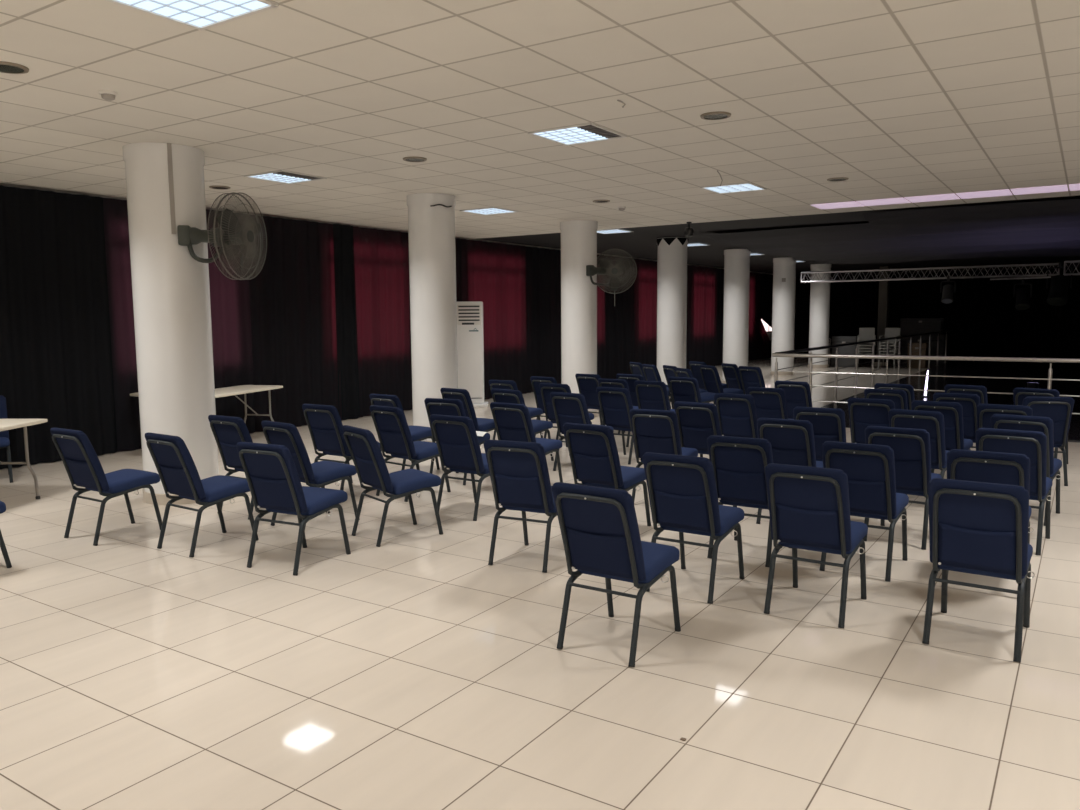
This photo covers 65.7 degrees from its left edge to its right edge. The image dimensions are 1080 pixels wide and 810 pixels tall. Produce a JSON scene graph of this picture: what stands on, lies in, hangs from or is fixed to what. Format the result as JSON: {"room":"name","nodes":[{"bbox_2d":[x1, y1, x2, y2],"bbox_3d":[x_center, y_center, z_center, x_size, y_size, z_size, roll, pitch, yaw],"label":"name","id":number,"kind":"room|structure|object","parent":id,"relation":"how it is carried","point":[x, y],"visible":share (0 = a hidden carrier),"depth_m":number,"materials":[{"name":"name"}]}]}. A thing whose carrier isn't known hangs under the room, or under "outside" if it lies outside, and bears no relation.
{"room":"event hall","nodes":[
{"label":"event hall","id":0,"kind":"room"},
{"bbox_2d":[0,184,795,339],"bbox_3d":[-0.475,-1.850,17.860,0.200,3.400,39.500,4,7,33],"label":"wall","id":1,"kind":"structure","parent":0,"point":[768,334],"depth_m":13.96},
{"bbox_2d":[0,357,1079,809],"bbox_3d":[5.955,0.186,13.842,15.550,0.100,39.900,4,7,33],"label":"floor","id":2,"kind":"structure","parent":0,"point":[412,671],"depth_m":3.94,"materials":[{"name":"beige tile"}]},
{"bbox_2d":[0,395,12,482],"bbox_3d":[-5.739,0.359,8.621,0.451,0.860,0.634,-4,7,-33],"label":"banquet chair","id":3,"kind":"object","parent":2,"relation":"on","point":[4,435],"visible":0.88,"depth_m":8.80,"materials":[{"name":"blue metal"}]},
{"bbox_2d":[0,419,47,498],"bbox_3d":[-5.005,0.582,6.990,0.739,0.739,1.749,0,6,3],"label":"folding table","id":4,"kind":"object","parent":2,"relation":"on","point":[5,424],"visible":1,"depth_m":7.66,"materials":[{"name":"beige plastic"}]},
{"bbox_2d":[50,428,161,545],"bbox_3d":[-3.299,0.578,6.386,0.451,0.860,0.634,3,7,33],"label":"banquet chair","id":5,"kind":"object","parent":2,"relation":"on","point":[81,462],"visible":1,"depth_m":6.23,"materials":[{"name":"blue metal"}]},
{"bbox_2d":[122,142,218,504],"bbox_3d":[-3.334,-0.706,7.607,0.670,3.145,0.670,4,7,33],"label":"column","id":6,"kind":"structure","parent":2,"relation":"on","point":[165,186],"depth_m":7.34,"materials":[{"name":"white paint"}]},
{"bbox_2d":[177,192,266,279],"bbox_3d":[-2.759,-1.495,7.441,0.576,0.762,0.791,4,7,33],"label":"wall fan","id":7,"kind":"object","parent":6,"relation":"attached to","point":[230,233],"visible":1,"depth_m":7.32,"materials":[{"name":"grey metal"}]},
{"bbox_2d":[145,432,258,557],"bbox_3d":[-2.449,0.605,6.068,0.451,0.860,0.634,4,7,35],"label":"banquet chair","id":8,"kind":"object","parent":2,"relation":"on","point":[176,468],"visible":0.98,"depth_m":5.91,"materials":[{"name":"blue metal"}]},
{"bbox_2d":[208,415,253,519],"bbox_3d":[-2.424,0.491,7.136,0.451,0.860,0.634,4,7,33],"label":"banquet chair","id":9,"kind":"object","parent":2,"relation":"on","point":[227,431],"visible":0.5,"depth_m":6.93,"materials":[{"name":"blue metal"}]},
{"bbox_2d":[215,385,282,422],"bbox_3d":[-4.032,0.179,10.690,0.619,0.739,1.749,1,6,16],"label":"folding table","id":10,"kind":"object","parent":2,"relation":"on","point":[242,389],"visible":0.4,"depth_m":11.04,"materials":[{"name":"beige plastic"}]},
{"bbox_2d":[236,442,350,575],"bbox_3d":[-1.647,0.645,5.633,0.451,0.860,0.634,3,7,26],"label":"banquet chair","id":11,"kind":"object","parent":2,"relation":"on","point":[270,471],"visible":1,"depth_m":5.44,"materials":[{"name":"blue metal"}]},
{"bbox_2d":[261,420,359,530],"bbox_3d":[-1.831,0.534,6.686,0.451,0.860,0.634,5,8,39],"label":"banquet chair","id":12,"kind":"object","parent":2,"relation":"on","point":[319,474],"visible":0.7,"depth_m":6.50,"materials":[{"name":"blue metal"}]},
{"bbox_2d":[302,404,379,489],"bbox_3d":[-1.879,0.398,7.969,0.451,0.860,0.634,3,7,32],"label":"banquet chair","id":13,"kind":"object","parent":2,"relation":"on","point":[324,422],"visible":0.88,"depth_m":7.75,"materials":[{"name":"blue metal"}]},
{"bbox_2d":[342,425,442,546],"bbox_3d":[-1.108,0.571,6.292,0.634,0.860,0.451,-5,8,-38],"label":"banquet chair","id":14,"kind":"object","parent":2,"relation":"on","point":[366,454],"visible":1,"depth_m":6.17,"materials":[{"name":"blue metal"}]},
{"bbox_2d":[369,394,439,469],"bbox_3d":[-1.440,0.293,8.917,0.451,0.860,0.634,4,8,38],"label":"banquet chair","id":15,"kind":"object","parent":2,"relation":"on","point":[418,433],"visible":0.34,"depth_m":8.75,"materials":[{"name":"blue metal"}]},
{"bbox_2d":[370,405,450,501],"bbox_3d":[-1.200,0.415,7.760,0.451,0.860,0.634,5,8,40],"label":"banquet chair","id":16,"kind":"object","parent":2,"relation":"on","point":[391,425],"visible":0.95,"depth_m":7.59,"materials":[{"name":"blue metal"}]},
{"bbox_2d":[407,193,457,441],"bbox_3d":[-1.345,-1.042,10.610,0.621,3.145,0.612,4,7,33],"label":"column","id":17,"kind":"structure","parent":2,"relation":"on","point":[431,216],"depth_m":10.35,"materials":[{"name":"white paint"}]},
{"bbox_2d":[424,398,489,484],"bbox_3d":[-0.820,0.337,8.465,0.451,0.860,0.634,2,7,25],"label":"banquet chair","id":18,"kind":"object","parent":2,"relation":"on","point":[452,407],"visible":0.39,"depth_m":8.20,"materials":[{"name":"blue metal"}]},
{"bbox_2d":[430,414,489,520],"bbox_3d":[-0.563,0.487,7.038,0.451,0.860,0.634,4,7,33],"label":"banquet chair","id":19,"kind":"object","parent":2,"relation":"on","point":[457,442],"visible":0.91,"depth_m":6.83,"materials":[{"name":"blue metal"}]},
{"bbox_2d":[440,388,495,433],"bbox_3d":[-0.770,0.218,9.572,0.451,0.860,0.634,5,8,40],"label":"banquet chair","id":20,"kind":"object","parent":2,"relation":"on","point":[480,424],"visible":0.38,"depth_m":9.32,"materials":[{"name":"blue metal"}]},
{"bbox_2d":[456,301,487,406],"bbox_3d":[-1.263,-0.935,15.371,0.580,1.920,0.400,-1,6,-1],"label":"air conditioner","id":21,"kind":"object","parent":2,"relation":"on","point":[470,337],"visible":0.84,"depth_m":15.23,"materials":[{"name":"white plastic"}]},
{"bbox_2d":[457,305,480,324],"bbox_3d":[-1.287,-1.635,15.152,0.430,0.360,0.012,-1,6,-1],"label":"grille","id":22,"kind":"object","parent":21,"relation":"attached to","point":[466,314],"depth_m":15.14,"materials":[{"name":"grey"}]},
{"bbox_2d":[489,380,542,439],"bbox_3d":[-0.299,0.090,10.741,0.451,0.860,0.634,4,8,37],"label":"banquet chair","id":23,"kind":"object","parent":2,"relation":"on","point":[494,384],"visible":0.27,"depth_m":10.55,"materials":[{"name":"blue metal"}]},
{"bbox_2d":[483,439,556,572],"bbox_3d":[-0.043,0.631,5.649,0.451,0.860,0.634,2,7,26],"label":"banquet chair","id":24,"kind":"object","parent":2,"relation":"on","point":[518,470],"visible":0.89,"depth_m":5.43,"materials":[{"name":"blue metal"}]},
{"bbox_2d":[491,389,553,460],"bbox_3d":[-0.192,0.231,9.410,0.451,0.860,0.634,4,8,38],"label":"banquet chair","id":25,"kind":"object","parent":2,"relation":"on","point":[498,395],"visible":0.31,"depth_m":9.23,"materials":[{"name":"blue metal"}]},
{"bbox_2d":[490,402,562,481],"bbox_3d":[-0.119,0.385,7.960,0.451,0.860,0.634,4,8,36],"label":"banquet chair","id":26,"kind":"object","parent":2,"relation":"on","point":[512,421],"visible":0.72,"depth_m":7.76,"materials":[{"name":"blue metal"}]},
{"bbox_2d":[530,376,558,439],"bbox_3d":[0.228,0.033,11.239,0.451,0.860,0.634,5,8,41],"label":"banquet chair","id":27,"kind":"object","parent":2,"relation":"on","point":[535,380],"visible":0.25,"depth_m":11.10,"materials":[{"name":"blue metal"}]},
{"bbox_2d":[539,383,593,455],"bbox_3d":[0.337,0.147,10.160,0.451,0.860,0.634,4,7,35],"label":"banquet chair","id":28,"kind":"object","parent":2,"relation":"on","point":[546,389],"visible":0.3,"depth_m":10.01,"materials":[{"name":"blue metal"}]},
{"bbox_2d":[560,220,597,416],"bbox_3d":[0.636,-1.379,13.619,0.612,3.145,0.612,4,7,33],"label":"column","id":29,"kind":"structure","parent":2,"relation":"on","point":[578,237],"depth_m":13.36,"materials":[{"name":"white paint"}]},
{"bbox_2d":[586,249,636,305],"bbox_3d":[1.107,-2.068,13.551,0.910,0.922,0.454,-2,6,-18],"label":"wall fan","id":30,"kind":"object","parent":29,"relation":"attached to","point":[604,267],"visible":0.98,"depth_m":13.46,"materials":[{"name":"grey metal"}]},
{"bbox_2d":[550,392,613,470],"bbox_3d":[0.460,0.275,8.948,0.451,0.860,0.634,4,8,38],"label":"banquet chair","id":31,"kind":"object","parent":2,"relation":"on","point":[568,407],"visible":0.53,"depth_m":8.73,"materials":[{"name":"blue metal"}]},
{"bbox_2d":[575,373,624,432],"bbox_3d":[0.849,-0.022,11.700,0.451,0.860,0.634,5,8,42],"label":"banquet chair","id":32,"kind":"object","parent":2,"relation":"on","point":[587,384],"visible":0.57,"depth_m":11.53,"materials":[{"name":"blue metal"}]},
{"bbox_2d":[563,423,650,525],"bbox_3d":[0.525,0.545,6.408,0.451,0.860,0.634,4,8,37],"label":"banquet chair","id":33,"kind":"object","parent":2,"relation":"on","point":[593,452],"visible":0.94,"depth_m":6.22,"materials":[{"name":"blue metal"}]},
{"bbox_2d":[596,387,633,464],"bbox_3d":[0.986,0.207,9.544,0.451,0.860,0.634,4,8,38],"label":"banquet chair","id":34,"kind":"object","parent":2,"relation":"on","point":[615,404],"visible":0.73,"depth_m":9.35,"materials":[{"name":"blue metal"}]},
{"bbox_2d":[551,482,680,666],"bbox_3d":[0.399,0.782,4.199,0.451,0.860,0.634,4,7,33],"label":"banquet chair","id":35,"kind":"object","parent":2,"relation":"on","point":[599,528],"visible":1,"depth_m":4.01,"materials":[{"name":"blue fabric"}]},
{"bbox_2d":[634,381,674,411],"bbox_3d":[1.503,0.112,10.397,0.451,0.860,0.634,4,8,36],"label":"banquet chair","id":36,"kind":"object","parent":2,"relation":"on","point":[652,395],"visible":0.58,"depth_m":10.16,"materials":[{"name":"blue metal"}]},
{"bbox_2d":[629,409,697,501],"bbox_3d":[1.103,0.440,7.353,0.451,0.860,0.634,3,7,30],"label":"banquet chair","id":37,"kind":"object","parent":2,"relation":"on","point":[654,431],"visible":0.74,"depth_m":7.13,"materials":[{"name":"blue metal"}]},
{"bbox_2d":[657,237,687,397],"bbox_3d":[2.621,-1.715,16.625,0.612,3.145,0.612,4,7,33],"label":"column","id":38,"kind":"structure","parent":2,"relation":"on","point":[672,258],"depth_m":16.36,"materials":[{"name":"white paint"}]},
{"bbox_2d":[668,377,701,407],"bbox_3d":[2.022,0.048,10.957,0.451,0.860,0.634,5,8,42],"label":"banquet chair","id":39,"kind":"object","parent":2,"relation":"on","point":[684,389],"visible":0.55,"depth_m":10.73,"materials":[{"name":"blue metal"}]},
{"bbox_2d":[642,452,744,603],"bbox_3d":[0.943,0.686,5.054,0.451,0.860,0.634,4,7,33],"label":"banquet chair","id":40,"kind":"object","parent":2,"relation":"on","point":[682,490],"visible":0.99,"depth_m":4.86,"materials":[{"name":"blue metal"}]},
{"bbox_2d":[674,401,721,456],"bbox_3d":[1.597,0.378,7.896,0.451,0.860,0.634,4,8,38],"label":"banquet chair","id":41,"kind":"object","parent":2,"relation":"on","point":[697,421],"visible":0.66,"depth_m":7.70,"materials":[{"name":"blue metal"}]},
{"bbox_2d":[699,365,743,393],"bbox_3d":[2.908,-0.211,13.327,0.634,0.860,0.451,-3,7,-23],"label":"banquet chair","id":42,"kind":"object","parent":2,"relation":"on","point":[710,376],"visible":0.7,"depth_m":13.20,"materials":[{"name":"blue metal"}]},
{"bbox_2d":[721,363,742,389],"bbox_3d":[3.349,-0.259,13.743,0.634,0.860,0.451,-3,6,-20],"label":"banquet chair","id":43,"kind":"object","parent":2,"relation":"on","point":[731,371],"visible":0.59,"depth_m":13.61,"materials":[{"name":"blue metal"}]},
{"bbox_2d":[714,393,757,437],"bbox_3d":[2.137,0.288,8.697,0.451,0.860,0.634,4,8,38],"label":"banquet chair","id":44,"kind":"object","parent":2,"relation":"on","point":[737,414],"visible":0.75,"depth_m":8.48,"materials":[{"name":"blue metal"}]},
{"bbox_2d":[722,249,750,383],"bbox_3d":[4.607,-2.052,19.631,0.612,3.145,0.612,4,7,33],"label":"column","id":45,"kind":"structure","parent":2,"relation":"on","point":[736,261],"depth_m":19.38,"materials":[{"name":"white paint"}]},
{"bbox_2d":[707,435,789,566],"bbox_3d":[1.454,0.610,5.731,0.451,0.860,0.634,3,7,32],"label":"banquet chair","id":46,"kind":"object","parent":2,"relation":"on","point":[739,463],"visible":0.75,"depth_m":5.52,"materials":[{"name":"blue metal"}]},
{"bbox_2d":[738,366,765,393],"bbox_3d":[3.446,-0.181,13.005,0.634,0.860,0.451,-5,7,-34],"label":"banquet chair","id":47,"kind":"object","parent":2,"relation":"on","point":[750,376],"visible":0.44,"depth_m":12.83,"materials":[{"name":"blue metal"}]},
{"bbox_2d":[747,387,793,419],"bbox_3d":[2.643,0.213,9.364,0.451,0.860,0.634,5,8,39],"label":"banquet chair","id":48,"kind":"object","parent":2,"relation":"on","point":[769,402],"visible":0.42,"depth_m":9.12,"materials":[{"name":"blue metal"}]},
{"bbox_2d":[770,257,795,375],"bbox_3d":[6.592,-2.388,22.637,0.612,3.145,0.612,4,7,33],"label":"column","id":49,"kind":"structure","parent":2,"relation":"on","point":[784,268],"depth_m":22.40,"materials":[{"name":"white paint"}]},
{"bbox_2d":[756,418,822,523],"bbox_3d":[2.028,0.508,6.641,0.451,0.860,0.634,4,7,34],"label":"banquet chair","id":50,"kind":"object","parent":2,"relation":"on","point":[792,442],"visible":0.44,"depth_m":6.40,"materials":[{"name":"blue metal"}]},
{"bbox_2d":[775,381,811,418],"bbox_3d":[3.186,0.120,10.198,0.451,0.860,0.634,5,8,40],"label":"banquet chair","id":51,"kind":"object","parent":2,"relation":"on","point":[797,394],"visible":0.42,"depth_m":9.96,"materials":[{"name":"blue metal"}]},
{"bbox_2d":[764,463,867,627],"bbox_3d":[1.557,0.723,4.665,0.451,0.860,0.634,4,7,33],"label":"banquet chair","id":52,"kind":"object","parent":2,"relation":"on","point":[809,507],"visible":1,"depth_m":4.47,"materials":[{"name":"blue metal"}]},
{"bbox_2d":[808,264,830,367],"bbox_3d":[8.577,-2.724,25.642,0.612,3.145,0.612,4,7,33],"label":"column","id":53,"kind":"structure","parent":2,"relation":"on","point":[819,316],"depth_m":25.41,"materials":[{"name":"white paint"}]},
{"bbox_2d":[793,407,845,460],"bbox_3d":[2.531,0.423,7.406,0.451,0.860,0.634,3,7,31],"label":"banquet chair","id":54,"kind":"object","parent":2,"relation":"on","point":[828,424],"visible":0.41,"depth_m":7.14,"materials":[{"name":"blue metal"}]},
{"bbox_2d":[831,336,858,366],"bbox_3d":[9.512,-1.668,26.019,0.730,0.950,0.527,4,7,33],"label":"case","id":55,"kind":"object","parent":2,"relation":"on","point":[851,349],"visible":0.65,"depth_m":25.80,"materials":[{"name":"grey"}]},
{"bbox_2d":[775,330,948,400],"bbox_3d":[8.532,-1.101,20.180,0.100,1.076,18.100,4,7,33],"label":"railing","id":56,"kind":"object","parent":2,"relation":"on","point":[946,331],"visible":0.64,"depth_m":18.30,"materials":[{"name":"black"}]},
{"bbox_2d":[820,441,908,581],"bbox_3d":[2.123,0.637,5.425,0.451,0.860,0.634,4,7,34],"label":"banquet chair","id":57,"kind":"object","parent":2,"relation":"on","point":[869,469],"visible":0.79,"depth_m":5.20,"materials":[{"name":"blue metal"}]},
{"bbox_2d":[848,398,894,443],"bbox_3d":[3.290,0.343,8.097,0.451,0.860,0.634,5,8,39],"label":"banquet chair","id":58,"kind":"object","parent":2,"relation":"on","point":[863,412],"visible":0.43,"depth_m":7.90,"materials":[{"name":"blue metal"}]},
{"bbox_2d":[874,266,889,365],"bbox_3d":[10.746,-2.776,26.174,0.360,3.100,0.360,4,7,33],"label":"pillar","id":59,"kind":"structure","parent":2,"relation":"on","point":[883,299],"depth_m":26.04,"materials":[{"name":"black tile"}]},
{"bbox_2d":[864,388,907,409],"bbox_3d":[3.817,0.235,9.074,0.451,0.860,0.634,4,8,37],"label":"banquet chair","id":60,"kind":"object","parent":2,"relation":"on","point":[899,397],"visible":0.2,"depth_m":8.78,"materials":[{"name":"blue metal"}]},
{"bbox_2d":[863,426,941,549],"bbox_3d":[2.668,0.559,6.115,0.451,0.860,0.634,4,7,35],"label":"banquet chair","id":61,"kind":"object","parent":2,"relation":"on","point":[911,447],"visible":0.58,"depth_m":5.87,"materials":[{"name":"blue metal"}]},
{"bbox_2d":[888,409,948,494],"bbox_3d":[3.277,0.445,7.143,0.451,0.860,0.634,4,8,38],"label":"banquet chair","id":62,"kind":"object","parent":2,"relation":"on","point":[931,421],"visible":0.51,"depth_m":6.88,"materials":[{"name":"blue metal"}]},
{"bbox_2d":[895,335,947,362],"bbox_3d":[12.825,-1.905,28.137,1.510,0.920,0.727,4,7,33],"label":"case","id":63,"kind":"object","parent":2,"relation":"on","point":[925,338],"visible":0.45,"depth_m":27.69,"materials":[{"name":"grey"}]},
{"bbox_2d":[900,318,943,334],"bbox_3d":[12.819,-2.636,28.059,1.260,0.550,0.627,4,7,33],"label":"case","id":64,"kind":"object","parent":63,"relation":"on","point":[920,325],"visible":0.97,"depth_m":27.83,"materials":[{"name":"grey"}]},
{"bbox_2d":[772,353,1079,413],"bbox_3d":[7.097,-0.025,10.235,8.620,1.067,0.098,4,7,33],"label":"railing","id":65,"kind":"object","parent":2,"relation":"on","point":[956,358],"visible":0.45,"depth_m":11.37,"materials":[{"name":"metal"}]},
{"bbox_2d":[911,400,972,450],"bbox_3d":[3.766,0.370,7.811,0.451,0.860,0.634,4,8,38],"label":"banquet chair","id":66,"kind":"object","parent":2,"relation":"on","point":[952,412],"visible":0.45,"depth_m":7.55,"materials":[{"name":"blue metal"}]},
{"bbox_2d":[820,360,1079,442],"bbox_3d":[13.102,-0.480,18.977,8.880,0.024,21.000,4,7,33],"label":"railing","id":67,"kind":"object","parent":2,"relation":"on","point":[952,368],"depth_m":20.15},
{"bbox_2d":[931,392,979,472],"bbox_3d":[4.316,0.287,8.545,0.451,0.860,0.634,5,8,39],"label":"banquet chair","id":68,"kind":"object","parent":2,"relation":"on","point":[969,402],"visible":0.34,"depth_m":8.29,"materials":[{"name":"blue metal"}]},
{"bbox_2d":[944,384,987,403],"bbox_3d":[4.883,0.184,9.470,0.451,0.860,0.634,5,8,40],"label":"banquet chair","id":69,"kind":"object","parent":2,"relation":"on","point":[981,391],"visible":0.19,"depth_m":9.18,"materials":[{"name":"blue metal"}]},
{"bbox_2d":[922,478,1034,661],"bbox_3d":[2.236,0.765,4.221,0.451,0.860,0.634,4,7,34],"label":"banquet chair","id":70,"kind":"object","parent":2,"relation":"on","point":[979,528],"visible":1,"depth_m":4.02,"materials":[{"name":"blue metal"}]},
{"bbox_2d":[947,449,1033,570],"bbox_3d":[2.741,0.669,5.081,0.451,0.860,0.634,4,7,33],"label":"banquet chair","id":71,"kind":"object","parent":2,"relation":"on","point":[967,465],"visible":0.34,"depth_m":4.82,"materials":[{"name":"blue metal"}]},
{"bbox_2d":[977,404,1032,429],"bbox_3d":[4.198,0.400,7.493,0.451,0.860,0.634,4,8,37],"label":"banquet chair","id":72,"kind":"object","parent":2,"relation":"on","point":[984,411],"visible":0.2,"depth_m":7.26,"materials":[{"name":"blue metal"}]},
{"bbox_2d":[975,428,1052,555],"bbox_3d":[3.385,0.571,5.955,0.451,0.860,0.634,4,8,37],"label":"banquet chair","id":73,"kind":"object","parent":2,"relation":"on","point":[1033,444],"visible":0.51,"depth_m":5.71,"materials":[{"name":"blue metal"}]},
{"bbox_2d":[991,414,1061,525],"bbox_3d":[3.924,0.484,6.731,0.451,0.860,0.634,5,8,40],"label":"banquet chair","id":74,"kind":"object","parent":2,"relation":"on","point":[998,421],"visible":0.31,"depth_m":6.48,"materials":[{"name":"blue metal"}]},
{"bbox_2d":[1013,388,1069,463],"bbox_3d":[5.392,0.232,8.979,0.451,0.860,0.634,5,8,44],"label":"banquet chair","id":75,"kind":"object","parent":2,"relation":"on","point":[1019,394],"visible":0.21,"depth_m":8.77,"materials":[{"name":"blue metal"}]},
{"bbox_2d":[1022,397,1073,485],"bbox_3d":[4.880,0.321,8.180,0.451,0.860,0.634,1,6,15],"label":"banquet chair","id":76,"kind":"object","parent":2,"relation":"on","point":[1059,409],"visible":0.5,"depth_m":7.91,"materials":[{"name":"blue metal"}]},
{"bbox_2d":[0,0,1079,276],"bbox_3d":[5.931,-3.072,13.498,15.550,0.160,39.510,4,7,33],"label":"ceiling","id":77,"kind":"structure","parent":0,"point":[893,98],"depth_m":6.03,"materials":[{"name":"tile"}]},
{"bbox_2d":[0,185,116,468],"bbox_3d":[-5.975,-0.833,9.101,0.109,3.098,2.720,4,7,33],"label":"curtain","id":78,"kind":"object","parent":77,"relation":"hanging from","point":[56,366],"visible":0.95,"depth_m":9.64,"materials":[{"name":"fabric"}]},
{"bbox_2d":[103,198,254,451],"bbox_3d":[-4.676,-1.053,11.065,0.088,3.098,2.050,4,7,33],"label":"curtain","id":79,"kind":"object","parent":77,"relation":"hanging from","point":[229,298],"visible":0.32,"depth_m":10.57,"materials":[{"name":"fabric"}]},
{"bbox_2d":[106,0,278,30],"bbox_3d":[-1.669,-1.904,3.918,0.604,0.012,0.604,4,7,33],"label":"recessed light","id":80,"kind":"object","parent":77,"relation":"in","point":[201,15],"visible":1,"depth_m":4.05,"materials":[{"name":"white paint"}]},
{"bbox_2d":[244,170,326,183],"bbox_3d":[-2.709,-2.427,8.906,0.604,0.012,0.604,4,7,33],"label":"recessed light","id":81,"kind":"object","parent":77,"relation":"in","point":[282,176],"visible":1,"depth_m":8.89,"materials":[{"name":"white paint"}]},
{"bbox_2d":[250,173,307,182],"bbox_3d":[-2.793,-2.436,8.960,0.356,0.003,0.556,4,7,33],"label":"diffuser","id":82,"kind":"object","parent":81,"relation":"attached to","point":[281,178],"depth_m":8.95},
{"bbox_2d":[247,215,341,431],"bbox_3d":[-3.673,-1.223,12.586,0.107,3.098,1.650,4,7,33],"label":"curtain","id":83,"kind":"object","parent":77,"relation":"hanging from","point":[292,297],"visible":0.89,"depth_m":12.57,"materials":[{"name":"fabric"}]},
{"bbox_2d":[333,224,359,419],"bbox_3d":[-3.081,-1.312,13.383,0.088,3.098,0.420,4,7,33],"label":"curtain","id":84,"kind":"object","parent":77,"relation":"hanging from","point":[343,240],"visible":1,"depth_m":13.36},
{"bbox_2d":[353,226,412,416],"bbox_3d":[-2.408,-1.437,14.501,0.088,3.098,2.280,4,7,33],"label":"curtain","id":85,"kind":"object","parent":77,"relation":"hanging from","point":[381,257],"visible":0.62,"depth_m":14.12,"materials":[{"name":"fabric"}]},
{"bbox_2d":[455,238,538,398],"bbox_3d":[-0.910,-1.691,16.769,0.086,3.098,3.220,4,7,33],"label":"curtain","id":86,"kind":"object","parent":77,"relation":"hanging from","point":[504,277],"visible":0.66,"depth_m":17.03,"materials":[{"name":"fabric"}]},
{"bbox_2d":[528,122,627,145],"bbox_3d":[0.318,-2.240,6.927,0.604,0.012,0.604,4,7,33],"label":"recessed light","id":87,"kind":"object","parent":77,"relation":"in","point":[586,132],"visible":1,"depth_m":6.92,"materials":[{"name":"white paint"}]},
{"bbox_2d":[534,127,606,143],"bbox_3d":[0.255,-2.248,6.968,0.406,0.003,0.556,4,7,33],"label":"diffuser","id":88,"kind":"object","parent":87,"relation":"attached to","point":[561,135],"depth_m":6.96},
{"bbox_2d":[538,248,618,383],"bbox_3d":[0.955,-2.007,19.594,0.109,3.098,3.620,4,7,33],"label":"curtain","id":89,"kind":"object","parent":77,"relation":"hanging from","point":[549,260],"visible":0.43,"depth_m":18.72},
{"bbox_2d":[618,258,656,373],"bbox_3d":[2.930,-2.342,22.585,0.109,3.098,3.620,4,7,33],"label":"curtain","id":90,"kind":"object","parent":77,"relation":"hanging from","point":[637,304],"visible":0.56,"depth_m":22.05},
{"bbox_2d":[686,265,723,368],"bbox_3d":[4.961,-2.686,25.659,0.108,3.098,3.820,4,7,33],"label":"curtain","id":91,"kind":"object","parent":77,"relation":"hanging from","point":[705,285],"visible":0.77,"depth_m":25.88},
{"bbox_2d":[700,182,766,193],"bbox_3d":[2.305,-2.577,9.936,0.604,0.012,0.604,4,7,33],"label":"recessed light","id":92,"kind":"object","parent":77,"relation":"in","point":[748,186],"visible":1,"depth_m":9.93,"materials":[{"name":"white paint"}]},
{"bbox_2d":[708,184,756,192],"bbox_3d":[2.305,-2.581,9.935,0.556,0.003,0.556,4,7,33],"label":"diffuser","id":93,"kind":"object","parent":92,"relation":"attached to","point":[727,188],"depth_m":9.96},
{"bbox_2d":[748,272,769,360],"bbox_3d":[7.307,-3.083,29.211,0.110,3.098,4.770,4,7,33],"label":"curtain","id":94,"kind":"object","parent":77,"relation":"hanging from","point":[758,339],"visible":0.38,"depth_m":29.83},
{"bbox_2d":[760,273,772,357],"bbox_3d":[8.933,-3.358,31.669,0.118,3.098,3.750,4,7,33],"label":"curtain","id":95,"kind":"object","parent":77,"relation":"hanging from","point":[766,281],"visible":0.25,"depth_m":30.76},
{"bbox_2d":[707,216,1079,245],"bbox_3d":[8.199,-2.881,13.280,10.900,0.158,2.400,4,7,33],"label":"ceiling beam","id":96,"kind":"structure","parent":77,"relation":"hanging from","point":[863,231],"depth_m":14.28,"materials":[{"name":"black fabric"}]},
{"bbox_2d":[743,228,1079,254],"bbox_3d":[9.542,-3.116,15.496,11.100,0.182,2.600,4,7,33],"label":"swag","id":97,"kind":"object","parent":77,"relation":"hanging from","point":[1069,234],"visible":0.97,"depth_m":16.18,"materials":[{"name":"black fabric"}]},
{"bbox_2d":[787,240,1079,259],"bbox_3d":[10.996,-3.375,17.696,11.100,0.156,2.500,4,7,33],"label":"swag","id":98,"kind":"object","parent":77,"relation":"hanging from","point":[941,250],"visible":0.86,"depth_m":18.59,"materials":[{"name":"black fabric"}]},
{"bbox_2d":[811,184,1079,208],"bbox_3d":[7.162,-2.586,9.633,7.827,0.006,0.584,4,7,33],"label":"light strip","id":99,"kind":"object","parent":77,"relation":"attached to","point":[1058,188],"visible":1,"depth_m":10.80,"materials":[{"name":"white"}]},
{"bbox_2d":[815,248,1079,263],"bbox_3d":[12.341,-3.601,19.732,11.100,0.160,2.200,4,7,33],"label":"swag","id":100,"kind":"object","parent":77,"relation":"hanging from","point":[1076,251],"visible":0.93,"depth_m":20.63,"materials":[{"name":"black fabric"}]},
{"bbox_2d":[863,199,1079,229],"bbox_3d":[8.403,-2.601,10.781,7.800,0.189,1.380,4,7,33],"label":"swag","id":101,"kind":"object","parent":77,"relation":"hanging from","point":[885,220],"visible":1,"depth_m":11.80,"materials":[{"name":"black fabric"}]},
{"bbox_2d":[801,263,1059,282],"bbox_3d":[10.466,-3.606,22.949,6.490,0.316,0.338,4,7,33],"label":"truss","id":102,"kind":"object","parent":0,"point":[1038,264],"visible":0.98,"depth_m":22.71,"materials":[{"name":"silver metal"}]},
{"bbox_2d":[990,276,1050,279],"bbox_3d":[12.230,-3.230,21.291,1.351,0.062,0.050,4,7,33],"label":"pipe","id":103,"kind":"object","parent":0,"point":[1042,276],"visible":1,"depth_m":21.27,"materials":[{"name":"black metal"}]},
{"bbox_2d":[1013,279,1031,309],"bbox_3d":[12.280,-2.812,21.270,0.406,0.791,0.502,4,7,33],"label":"stage light","id":104,"kind":"object","parent":103,"relation":"hanging from","point":[1022,294],"visible":1,"depth_m":21.20,"materials":[{"name":"black plastic"}]},
{"bbox_2d":[1063,260,1079,275],"bbox_3d":[15.149,-3.272,19.412,5.060,0.356,0.338,4,7,33],"label":"truss","id":105,"kind":"object","parent":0,"point":[1071,261],"visible":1,"depth_m":20.63,"materials":[{"name":"silver metal"}]},
{"bbox_2d":[1046,262,1072,305],"bbox_3d":[12.936,-3.010,20.827,0.542,1.076,0.681,4,7,33],"label":"stage light","id":106,"kind":"object","parent":105,"relation":"hanging from","point":[1057,296],"visible":1,"depth_m":20.73,"materials":[{"name":"black plastic"}]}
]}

